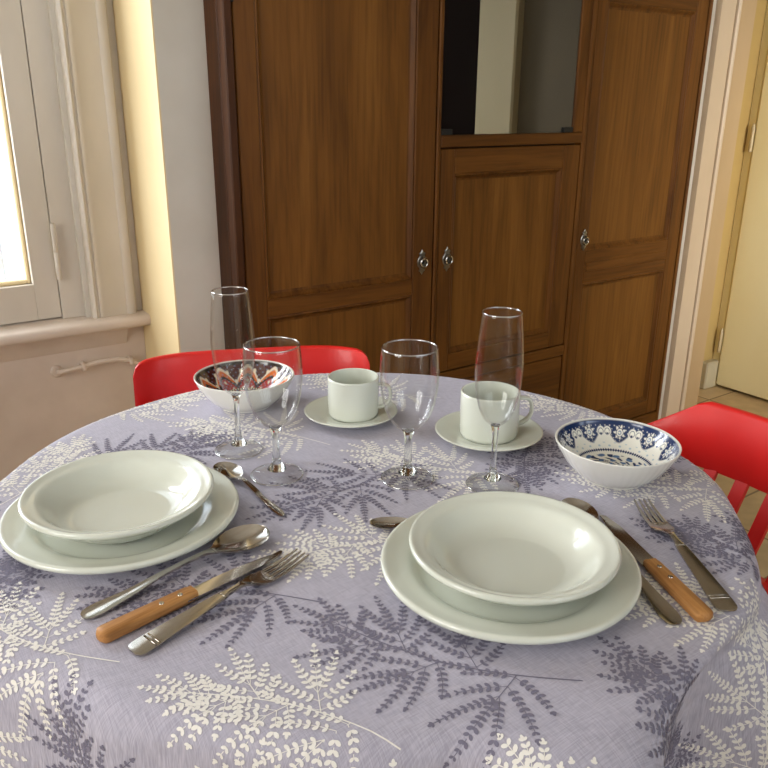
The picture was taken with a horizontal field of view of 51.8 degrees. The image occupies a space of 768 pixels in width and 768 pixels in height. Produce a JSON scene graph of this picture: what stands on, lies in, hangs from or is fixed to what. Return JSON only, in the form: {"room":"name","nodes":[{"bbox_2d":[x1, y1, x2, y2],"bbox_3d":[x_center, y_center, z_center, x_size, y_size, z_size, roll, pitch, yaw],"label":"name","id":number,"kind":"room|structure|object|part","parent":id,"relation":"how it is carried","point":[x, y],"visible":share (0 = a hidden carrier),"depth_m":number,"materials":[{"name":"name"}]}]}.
{"room":"dining room","nodes":[
{"label":"dining room","id":0,"kind":"room"},
{"bbox_2d":[47,0,224,352],"bbox_3d":[-0.577,-0.812,1.973,4.910,2.600,0.450,-13,24,-33],"label":"wall","id":1,"kind":"structure","parent":0,"point":[179,25],"depth_m":1.90,"materials":[{"name":"grey paint"}]},
{"bbox_2d":[0,0,84,324],"bbox_3d":[-1.277,-0.811,1.566,1.162,1.540,0.151,-13,24,-33],"label":"window","id":2,"kind":"structure","parent":1,"relation":"in","point":[51,287],"depth_m":1.95,"materials":[{"name":"beige paint"}]},
{"bbox_2d":[0,240,6,280],"bbox_3d":[-1.142,-0.971,2.032,0.040,1.750,0.460,-13,24,-33],"label":"window","id":3,"kind":"structure","parent":2,"relation":"attached to","point":[2,267],"depth_m":2.08,"materials":[{"name":"white"}]},
{"bbox_2d":[0,328,127,362],"bbox_3d":[-1.658,0.079,1.531,2.328,0.056,0.040,-13,24,-33],"label":"trim","id":4,"kind":"structure","parent":1,"relation":"attached to","point":[87,341],"depth_m":2.07,"materials":[{"name":"white paint"}]},
{"bbox_2d":[0,326,145,481],"bbox_3d":[-1.655,0.336,1.666,2.382,0.627,0.049,-13,24,-33],"label":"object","id":5,"kind":"structure","parent":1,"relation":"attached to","point":[38,408],"depth_m":2.11,"materials":[{"name":"white paint"}]},
{"bbox_2d":[50,355,139,376],"bbox_3d":[-0.767,0.178,2.221,0.257,0.525,0.034,-13,24,-33],"label":"pipe","id":6,"kind":"object","parent":5,"relation":"attached to","point":[56,371],"visible":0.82,"depth_m":2.11,"materials":[{"name":"beige metal"}]},
{"bbox_2d":[0,310,150,346],"bbox_3d":[-1.631,0.034,1.526,2.382,0.033,0.113,-13,24,-33],"label":"window sill","id":7,"kind":"structure","parent":1,"relation":"attached to","point":[58,327],"depth_m":2.03,"materials":[{"name":"white paint"}]},
{"bbox_2d":[54,0,136,318],"bbox_3d":[-0.721,-0.959,1.851,0.115,1.643,0.047,-13,24,-33],"label":"trim","id":8,"kind":"structure","parent":1,"relation":"attached to","point":[82,25],"depth_m":1.97,"materials":[{"name":"beige paint"}]},
{"bbox_2d":[112,0,180,358],"bbox_3d":[-0.585,-0.773,1.861,0.004,2.600,0.264,-13,24,-33],"label":"wall","id":9,"kind":"structure","parent":1,"relation":"attached to","point":[133,19],"depth_m":1.94,"materials":[{"name":"beige paint"}]},
{"bbox_2d":[658,0,742,419],"bbox_3d":[1.161,-1.098,2.814,0.114,2.600,0.119,-13,24,-33],"label":"trim","id":10,"kind":"structure","parent":1,"relation":"attached to","point":[727,12],"depth_m":2.91,"materials":[{"name":"white paint"}]},
{"bbox_2d":[684,0,756,408],"bbox_3d":[1.255,-1.129,2.903,0.148,2.600,0.074,-13,24,-33],"label":"trim","id":11,"kind":"structure","parent":1,"relation":"attached to","point":[748,11],"depth_m":3.03,"materials":[{"name":"beige paint"}]},
{"bbox_2d":[703,0,767,360],"bbox_3d":[1.356,-1.199,3.102,0.375,2.600,0.025,-13,24,-33],"label":"door frame","id":12,"kind":"structure","parent":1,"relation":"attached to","point":[760,13],"depth_m":3.28,"materials":[{"name":"yellow paint"}]},
{"bbox_2d":[699,359,717,389],"bbox_3d":[1.456,-0.044,3.552,0.085,0.125,0.040,-13,24,-33],"label":"baseboard","id":13,"kind":"structure","parent":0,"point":[709,369],"depth_m":3.53,"materials":[{"name":"beige paint"}]},
{"bbox_2d":[697,385,767,578],"bbox_3d":[1.127,0.919,1.112,6.310,0.060,4.700,-13,24,-33],"label":"floor","id":14,"kind":"structure","parent":0,"point":[750,506],"depth_m":2.69,"materials":[{"name":"beige stone"}]},
{"bbox_2d":[133,345,369,406],"bbox_3d":[-0.214,0.356,1.455,0.434,0.755,0.432,-4,20,-11],"label":"chair","id":15,"kind":"object","parent":14,"relation":"on","point":[163,376],"visible":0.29,"depth_m":1.50,"materials":[{"name":"paint"}]},
{"bbox_2d":[203,0,713,423],"bbox_3d":[0.349,-0.699,2.330,1.830,2.160,0.129,-13,24,-33],"label":"wardrobe","id":16,"kind":"object","parent":14,"relation":"on","point":[385,171],"visible":0.85,"depth_m":2.25,"materials":[{"name":"brown wood"}]},
{"bbox_3d":[-0.104,-0.567,2.009,0.580,1.988,0.024,-13,24,-33],"label":"door","id":17,"kind":"part","parent":16,"relation":"part of","materials":[{"name":"brown wood"}]},
{"bbox_3d":[-0.105,-0.837,1.903,0.456,1.239,0.010,-13,24,-33],"label":"panel","id":18,"kind":"part","parent":16,"relation":"part of","materials":[{"name":"brown wood"}]},
{"bbox_3d":[-0.112,0.055,2.221,0.456,0.566,0.010,-13,24,-33],"label":"panel","id":19,"kind":"part","parent":16,"relation":"part of","materials":[{"name":"brown wood"}]},
{"bbox_3d":[0.107,-0.344,2.229,0.034,0.072,0.004,-13,24,-33],"label":"key plate","id":20,"kind":"part","parent":16,"relation":"part of","materials":[{"name":"grey metal"}]},
{"bbox_3d":[0.181,-0.360,2.279,0.034,0.072,0.004,-13,24,-33],"label":"key plate","id":21,"kind":"part","parent":16,"relation":"part of","materials":[{"name":"grey metal"}]},
{"bbox_3d":[0.373,-0.068,2.548,0.565,0.035,0.033,-13,24,-33],"label":"cross rail","id":22,"kind":"part","parent":16,"relation":"part of","materials":[{"name":"brown wood"}]},
{"bbox_3d":[0.370,-0.381,2.424,0.437,0.529,0.010,-13,24,-33],"label":"panel","id":23,"kind":"part","parent":16,"relation":"part of","materials":[{"name":"brown wood"}]},
{"bbox_3d":[0.376,-0.393,2.431,0.559,0.648,0.024,-13,24,-33],"label":"door","id":24,"kind":"part","parent":16,"relation":"part of","materials":[{"name":"brown wood"}]},
{"bbox_3d":[0.378,-0.717,2.317,0.565,0.032,0.033,-13,24,-33],"label":"cross rail","id":25,"kind":"part","parent":16,"relation":"part of","materials":[{"name":"brown wood"}]},
{"bbox_3d":[0.367,-1.152,2.145,0.523,0.901,0.004,-13,24,-33],"label":"glass pane","id":26,"kind":"part","parent":16,"relation":"part of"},
{"bbox_3d":[0.373,0.106,2.608,0.559,0.325,0.022,-13,24,-33],"label":"drawer","id":27,"kind":"part","parent":16,"relation":"part of","materials":[{"name":"brown wood"}]},
{"bbox_3d":[0.380,-1.176,2.155,0.565,0.942,0.030,-13,24,-33],"label":"glass frame","id":28,"kind":"part","parent":16,"relation":"part of","materials":[{"name":"brown wood"}]},
{"bbox_3d":[0.656,-0.473,2.594,0.034,0.072,0.004,-13,24,-33],"label":"key plate","id":29,"kind":"part","parent":16,"relation":"part of","materials":[{"name":"grey metal"}]},
{"bbox_3d":[0.841,-0.138,2.865,0.439,0.512,0.010,-13,24,-33],"label":"panel","id":30,"kind":"part","parent":16,"relation":"part of","materials":[{"name":"brown wood"}]},
{"bbox_3d":[0.849,-0.430,2.755,0.430,0.032,0.006,-13,24,-33],"label":"moulding","id":31,"kind":"part","parent":16,"relation":"part of","materials":[{"name":"brown wood"}]},
{"bbox_3d":[0.850,-0.785,2.644,0.546,1.988,0.024,-13,24,-33],"label":"door","id":32,"kind":"part","parent":16,"relation":"part of","materials":[{"name":"brown wood"}]},
{"bbox_3d":[0.846,-0.836,2.617,0.439,0.750,0.010,-13,24,-33],"label":"panel","id":33,"kind":"part","parent":16,"relation":"part of","materials":[{"name":"brown wood"}]},
{"bbox_3d":[0.357,0.296,2.668,1.736,0.060,0.033,-13,24,-33],"label":"cross rail","id":34,"kind":"part","parent":16,"relation":"part of","materials":[{"name":"brown wood"}]},
{"bbox_2d":[648,401,767,593],"bbox_3d":[0.416,0.464,1.146,0.432,0.767,0.464,-12,23,-30],"label":"chair","id":35,"kind":"object","parent":14,"relation":"on","point":[728,441],"visible":0.27,"depth_m":1.21,"materials":[{"name":"paint"}]},
{"bbox_3d":[0.564,0.122,1.122,0.087,0.104,0.464,-12,23,-30],"label":"rail","id":36,"kind":"part","parent":35,"relation":"part of","materials":[{"name":"red paint"}]},
{"bbox_3d":[0.529,0.293,1.141,0.042,0.030,0.340,-12,23,-30],"label":"rail","id":37,"kind":"part","parent":35,"relation":"part of","materials":[{"name":"red paint"}]},
{"bbox_3d":[-0.036,0.483,1.109,0.778,0.746,0.778,-13,24,-33],"label":"dining table","id":38,"kind":"object","parent":14,"relation":"on","visible":0},
{"bbox_2d":[0,373,767,767],"bbox_3d":[-0.015,0.270,1.022,0.996,0.295,1.032,-13,24,-33],"label":"tablecloth","id":39,"kind":"object","parent":38,"relation":"on","point":[321,664],"visible":0.78,"depth_m":0.71,"materials":[{"name":"purple fabric"}]},
{"bbox_2d":[0,467,238,574],"bbox_3d":[-0.293,0.147,0.889,0.256,0.022,0.256,-13,24,-33],"label":"dinner plate","id":40,"kind":"object","parent":39,"relation":"on","point":[26,545],"visible":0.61,"depth_m":0.83,"materials":[{"name":"white ceramic"}]},
{"bbox_2d":[18,450,213,544],"bbox_3d":[-0.296,0.133,0.887,0.207,0.037,0.207,-13,24,-33],"label":"plate","id":41,"kind":"object","parent":40,"relation":"on","point":[118,497],"visible":1,"depth_m":0.91,"materials":[{"name":"white ceramic"}]},
{"bbox_2d":[80,524,269,619],"bbox_3d":[-0.203,0.185,0.796,0.050,0.013,0.210,19,27,41],"label":"spoon","id":42,"kind":"object","parent":39,"relation":"on","point":[242,538],"visible":1,"depth_m":0.81,"materials":[{"name":"silver metal"}]},
{"bbox_3d":[-0.227,0.193,0.774,0.020,0.013,0.144,19,27,41],"label":"handle","id":43,"kind":"part","parent":42,"relation":"part of","materials":[{"name":"silver metal"}]},
{"bbox_2d":[210,524,269,553],"bbox_3d":[-0.153,0.169,0.844,0.050,0.011,0.068,19,27,41],"label":"spoon bowl","id":44,"kind":"object","parent":42,"relation":"on","point":[242,538],"depth_m":0.85,"materials":[{"name":"silver metal"}]},
{"bbox_2d":[96,550,282,643],"bbox_3d":[-0.179,0.199,0.762,0.019,0.012,0.204,19,27,41],"label":"steak knife","id":45,"kind":"object","parent":39,"relation":"on","point":[116,628],"visible":1,"depth_m":0.73,"materials":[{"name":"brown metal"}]},
{"bbox_3d":[-0.217,0.211,0.727,0.019,0.011,0.098,19,27,42],"label":"handle","id":46,"kind":"part","parent":45,"relation":"part of","materials":[{"name":"orange wood"}]},
{"bbox_3d":[-0.149,0.190,0.791,0.018,0.002,0.118,19,27,42],"label":"blade","id":47,"kind":"part","parent":45,"relation":"part of","materials":[{"name":"silver metal"}]},
{"bbox_2d":[128,548,308,656],"bbox_3d":[-0.151,0.202,0.752,0.025,0.010,0.202,17,25,38],"label":"fork","id":48,"kind":"object","parent":39,"relation":"on","point":[146,643],"visible":1,"depth_m":0.73,"materials":[{"name":"silver metal"}]},
{"bbox_3d":[-0.178,0.212,0.722,0.022,0.010,0.119,17,25,38],"label":"handle","id":49,"kind":"part","parent":48,"relation":"part of","materials":[{"name":"silver metal"}]},
{"bbox_2d":[210,286,263,459],"bbox_3d":[-0.198,-0.015,1.045,0.066,0.223,0.066,13,23,32],"label":"champagne flute","id":50,"kind":"object","parent":39,"relation":"on","point":[238,441],"visible":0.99,"depth_m":1.06,"materials":[{"name":"clear glass"}]},
{"bbox_2d":[210,292,254,395],"bbox_3d":[-0.197,-0.052,1.032,0.057,0.143,0.057,-13,24,-33],"label":"bowl","id":51,"kind":"object","parent":50,"relation":"on","point":[234,394],"depth_m":1.02,"materials":[{"name":"clear glass"}]},
{"bbox_3d":[-0.198,0.048,1.068,0.022,0.072,0.022,-13,24,-33],"label":"stem","id":52,"kind":"part","parent":50,"relation":"part of","materials":[{"name":"clear glass"}]},
{"bbox_2d":[194,359,293,412],"bbox_3d":[-0.218,0.008,1.240,0.155,0.050,0.155,17,25,38],"label":"patterned bowl","id":53,"kind":"object","parent":39,"relation":"on","point":[270,380],"visible":0.93,"depth_m":1.27,"materials":[{"name":"ceramic"}]},
{"bbox_2d":[213,462,284,516],"bbox_3d":[-0.165,0.126,0.966,0.034,0.011,0.160,-14,24,-35],"label":"spoon","id":54,"kind":"object","parent":39,"relation":"on","point":[233,471],"visible":0.94,"depth_m":0.98,"materials":[{"name":"silver metal"}]},
{"bbox_2d":[213,462,242,479],"bbox_3d":[-0.197,0.113,1.005,0.034,0.009,0.056,-14,24,-35],"label":"spoon bowl","id":55,"kind":"object","parent":54,"relation":"on","point":[233,471],"depth_m":1.01,"materials":[{"name":"silver metal"}]},
{"bbox_3d":[-0.148,0.133,0.946,0.010,0.010,0.106,-14,24,-35],"label":"handle","id":56,"kind":"part","parent":54,"relation":"part of","materials":[{"name":"silver metal"}]},
{"bbox_2d":[242,336,303,485],"bbox_3d":[-0.136,0.034,0.982,0.072,0.174,0.072,12,22,28],"label":"wine glass","id":57,"kind":"object","parent":39,"relation":"on","point":[276,466],"visible":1,"depth_m":0.99,"materials":[{"name":"clear glass"}]},
{"bbox_2d":[242,347,302,428],"bbox_3d":[-0.136,0.004,0.971,0.072,0.109,0.072,-13,24,-33],"label":"bowl","id":58,"kind":"object","parent":57,"relation":"on","point":[275,426],"depth_m":0.96,"materials":[{"name":"clear glass"}]},
{"bbox_3d":[-0.137,0.081,0.999,0.024,0.058,0.024,-13,24,-33],"label":"stem","id":59,"kind":"part","parent":57,"relation":"part of","materials":[{"name":"clear glass"}]},
{"bbox_2d":[304,396,396,427],"bbox_3d":[-0.050,0.044,1.193,0.140,0.015,0.140,-13,24,-33],"label":"saucer","id":60,"kind":"object","parent":39,"relation":"on","point":[316,410],"visible":0.54,"depth_m":1.18,"materials":[{"name":"white ceramic"}]},
{"bbox_2d":[327,368,391,422],"bbox_3d":[-0.042,0.019,1.181,0.086,0.063,0.077,18,26,41],"label":"coffee cup","id":61,"kind":"object","parent":60,"relation":"on","point":[353,393],"visible":0.99,"depth_m":1.16,"materials":[{"name":"white ceramic"}]},
{"bbox_3d":[0.001,0.018,1.178,0.022,0.042,0.010,3,20,6],"label":"handle","id":62,"kind":"part","parent":61,"relation":"part of","materials":[{"name":"white ceramic"}]},
{"bbox_2d":[369,517,406,528],"bbox_3d":[0.041,0.155,0.893,0.115,0.009,0.026,-3,20,-9],"label":"spoon","id":63,"kind":"object","parent":39,"relation":"on","point":[380,522],"visible":0.38,"depth_m":0.89,"materials":[{"name":"silver metal"}]},
{"bbox_2d":[380,339,438,489],"bbox_3d":[0.030,0.038,0.975,0.072,0.174,0.072,16,25,38],"label":"wine glass","id":64,"kind":"object","parent":39,"relation":"on","point":[407,469],"visible":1,"depth_m":0.98,"materials":[{"name":"clear glass"}]},
{"bbox_3d":[0.030,0.084,0.992,0.024,0.058,0.024,0,20,-2],"label":"stem","id":65,"kind":"part","parent":64,"relation":"part of","materials":[{"name":"clear glass"}]},
{"bbox_2d":[380,349,438,431],"bbox_3d":[0.031,0.008,0.964,0.072,0.109,0.072,0,20,-2],"label":"bowl","id":66,"kind":"object","parent":64,"relation":"on","point":[404,429],"depth_m":0.95,"materials":[{"name":"clear glass"}]},
{"bbox_2d":[435,411,542,451],"bbox_3d":[0.148,0.070,1.124,0.152,0.016,0.152,-13,24,-33],"label":"saucer","id":67,"kind":"object","parent":39,"relation":"on","point":[447,427],"visible":0.5,"depth_m":1.11,"materials":[{"name":"white ceramic"}]},
{"bbox_2d":[460,381,533,444],"bbox_3d":[0.152,0.040,1.117,0.094,0.068,0.083,-17,26,-40],"label":"coffee cup","id":68,"kind":"object","parent":67,"relation":"on","point":[497,401],"visible":0.94,"depth_m":1.09,"materials":[{"name":"white ceramic"}]},
{"bbox_3d":[0.200,0.038,1.117,0.024,0.045,0.011,-1,20,-5],"label":"handle","id":69,"kind":"part","parent":68,"relation":"part of","materials":[{"name":"white ceramic"}]},
{"bbox_2d":[466,307,523,491],"bbox_3d":[0.136,0.021,0.952,0.066,0.223,0.066,-9,22,-25],"label":"champagne flute","id":70,"kind":"object","parent":39,"relation":"on","point":[492,475],"visible":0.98,"depth_m":0.97,"materials":[{"name":"clear glass"}]},
{"bbox_3d":[0.136,0.084,0.974,0.022,0.072,0.022,0,20,-2],"label":"stem","id":71,"kind":"part","parent":70,"relation":"part of","materials":[{"name":"clear glass"}]},
{"bbox_2d":[475,315,523,425],"bbox_3d":[0.137,-0.016,0.939,0.057,0.143,0.057,0,20,-2],"label":"bowl","id":72,"kind":"object","parent":70,"relation":"on","point":[493,424],"depth_m":0.93,"materials":[{"name":"clear glass"}]},
{"bbox_2d":[381,509,641,644],"bbox_3d":[0.124,0.184,0.794,0.256,0.022,0.256,12,23,30],"label":"dinner plate","id":73,"kind":"object","parent":39,"relation":"on","point":[448,608],"visible":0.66,"depth_m":0.73,"materials":[{"name":"white ceramic"}]},
{"bbox_2d":[409,491,621,606],"bbox_3d":[0.128,0.171,0.790,0.207,0.037,0.207,5,20,14],"label":"plate","id":74,"kind":"object","parent":73,"relation":"on","point":[507,548],"visible":1,"depth_m":0.81,"materials":[{"name":"white ceramic"}]},
{"bbox_2d":[555,418,681,489],"bbox_3d":[0.295,0.095,1.008,0.154,0.050,0.155,4,20,10],"label":"patterned bowl","id":75,"kind":"object","parent":39,"relation":"on","point":[610,453],"visible":1,"depth_m":1.03,"materials":[{"name":"ceramic"}]},
{"bbox_2d":[562,498,681,625],"bbox_3d":[0.243,0.177,0.831,0.040,0.011,0.237,-4,20,-11],"label":"spoon","id":76,"kind":"object","parent":39,"relation":"on","point":[664,610],"visible":0.43,"depth_m":0.76,"materials":[{"name":"silver metal"}]},
{"bbox_2d":[562,498,598,519],"bbox_3d":[0.226,0.150,0.910,0.040,0.009,0.066,-4,20,-11],"label":"spoon bowl","id":77,"kind":"object","parent":76,"relation":"on","point":[578,503],"depth_m":0.93,"materials":[{"name":"silver metal"}]},
{"bbox_3d":[0.250,0.188,0.801,0.020,0.011,0.173,-4,20,-11],"label":"handle","id":78,"kind":"part","parent":76,"relation":"part of","materials":[{"name":"silver metal"}]},
{"bbox_2d":[600,515,712,621],"bbox_3d":[0.273,0.183,0.817,0.020,0.012,0.200,-4,20,-13],"label":"steak knife","id":79,"kind":"object","parent":39,"relation":"on","point":[690,602],"visible":0.97,"depth_m":0.78,"materials":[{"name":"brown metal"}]},
{"bbox_3d":[0.263,0.170,0.856,0.018,0.002,0.115,-4,20,-13],"label":"blade","id":80,"kind":"part","parent":79,"relation":"part of","materials":[{"name":"silver metal"}]},
{"bbox_3d":[0.285,0.200,0.770,0.019,0.011,0.097,-4,20,-13],"label":"handle","id":81,"kind":"part","parent":79,"relation":"part of","materials":[{"name":"orange wood"}]},
{"bbox_2d":[634,499,736,611],"bbox_3d":[0.315,0.174,0.840,0.025,0.010,0.210,-1,20,-5],"label":"fork","id":82,"kind":"object","parent":39,"relation":"on","point":[719,598],"visible":1,"depth_m":0.81,"materials":[{"name":"silver metal"}]},
{"bbox_3d":[0.319,0.188,0.801,0.022,0.010,0.127,-1,20,-5],"label":"handle","id":83,"kind":"part","parent":82,"relation":"part of","materials":[{"name":"silver metal"}]},
{"bbox_3d":[2.666,-0.705,1.742,0.100,2.600,4.600,-13,24,-33],"label":"wall","id":84,"kind":"structure","parent":0,"visible":0},
{"bbox_2d":[712,1,767,399],"bbox_3d":[1.768,-0.906,2.885,0.048,2.200,0.945,-13,24,-33],"label":"door","id":85,"kind":"structure","parent":84,"relation":"in","point":[741,341],"depth_m":3.35,"materials":[{"name":"yellow paint"}]}
]}

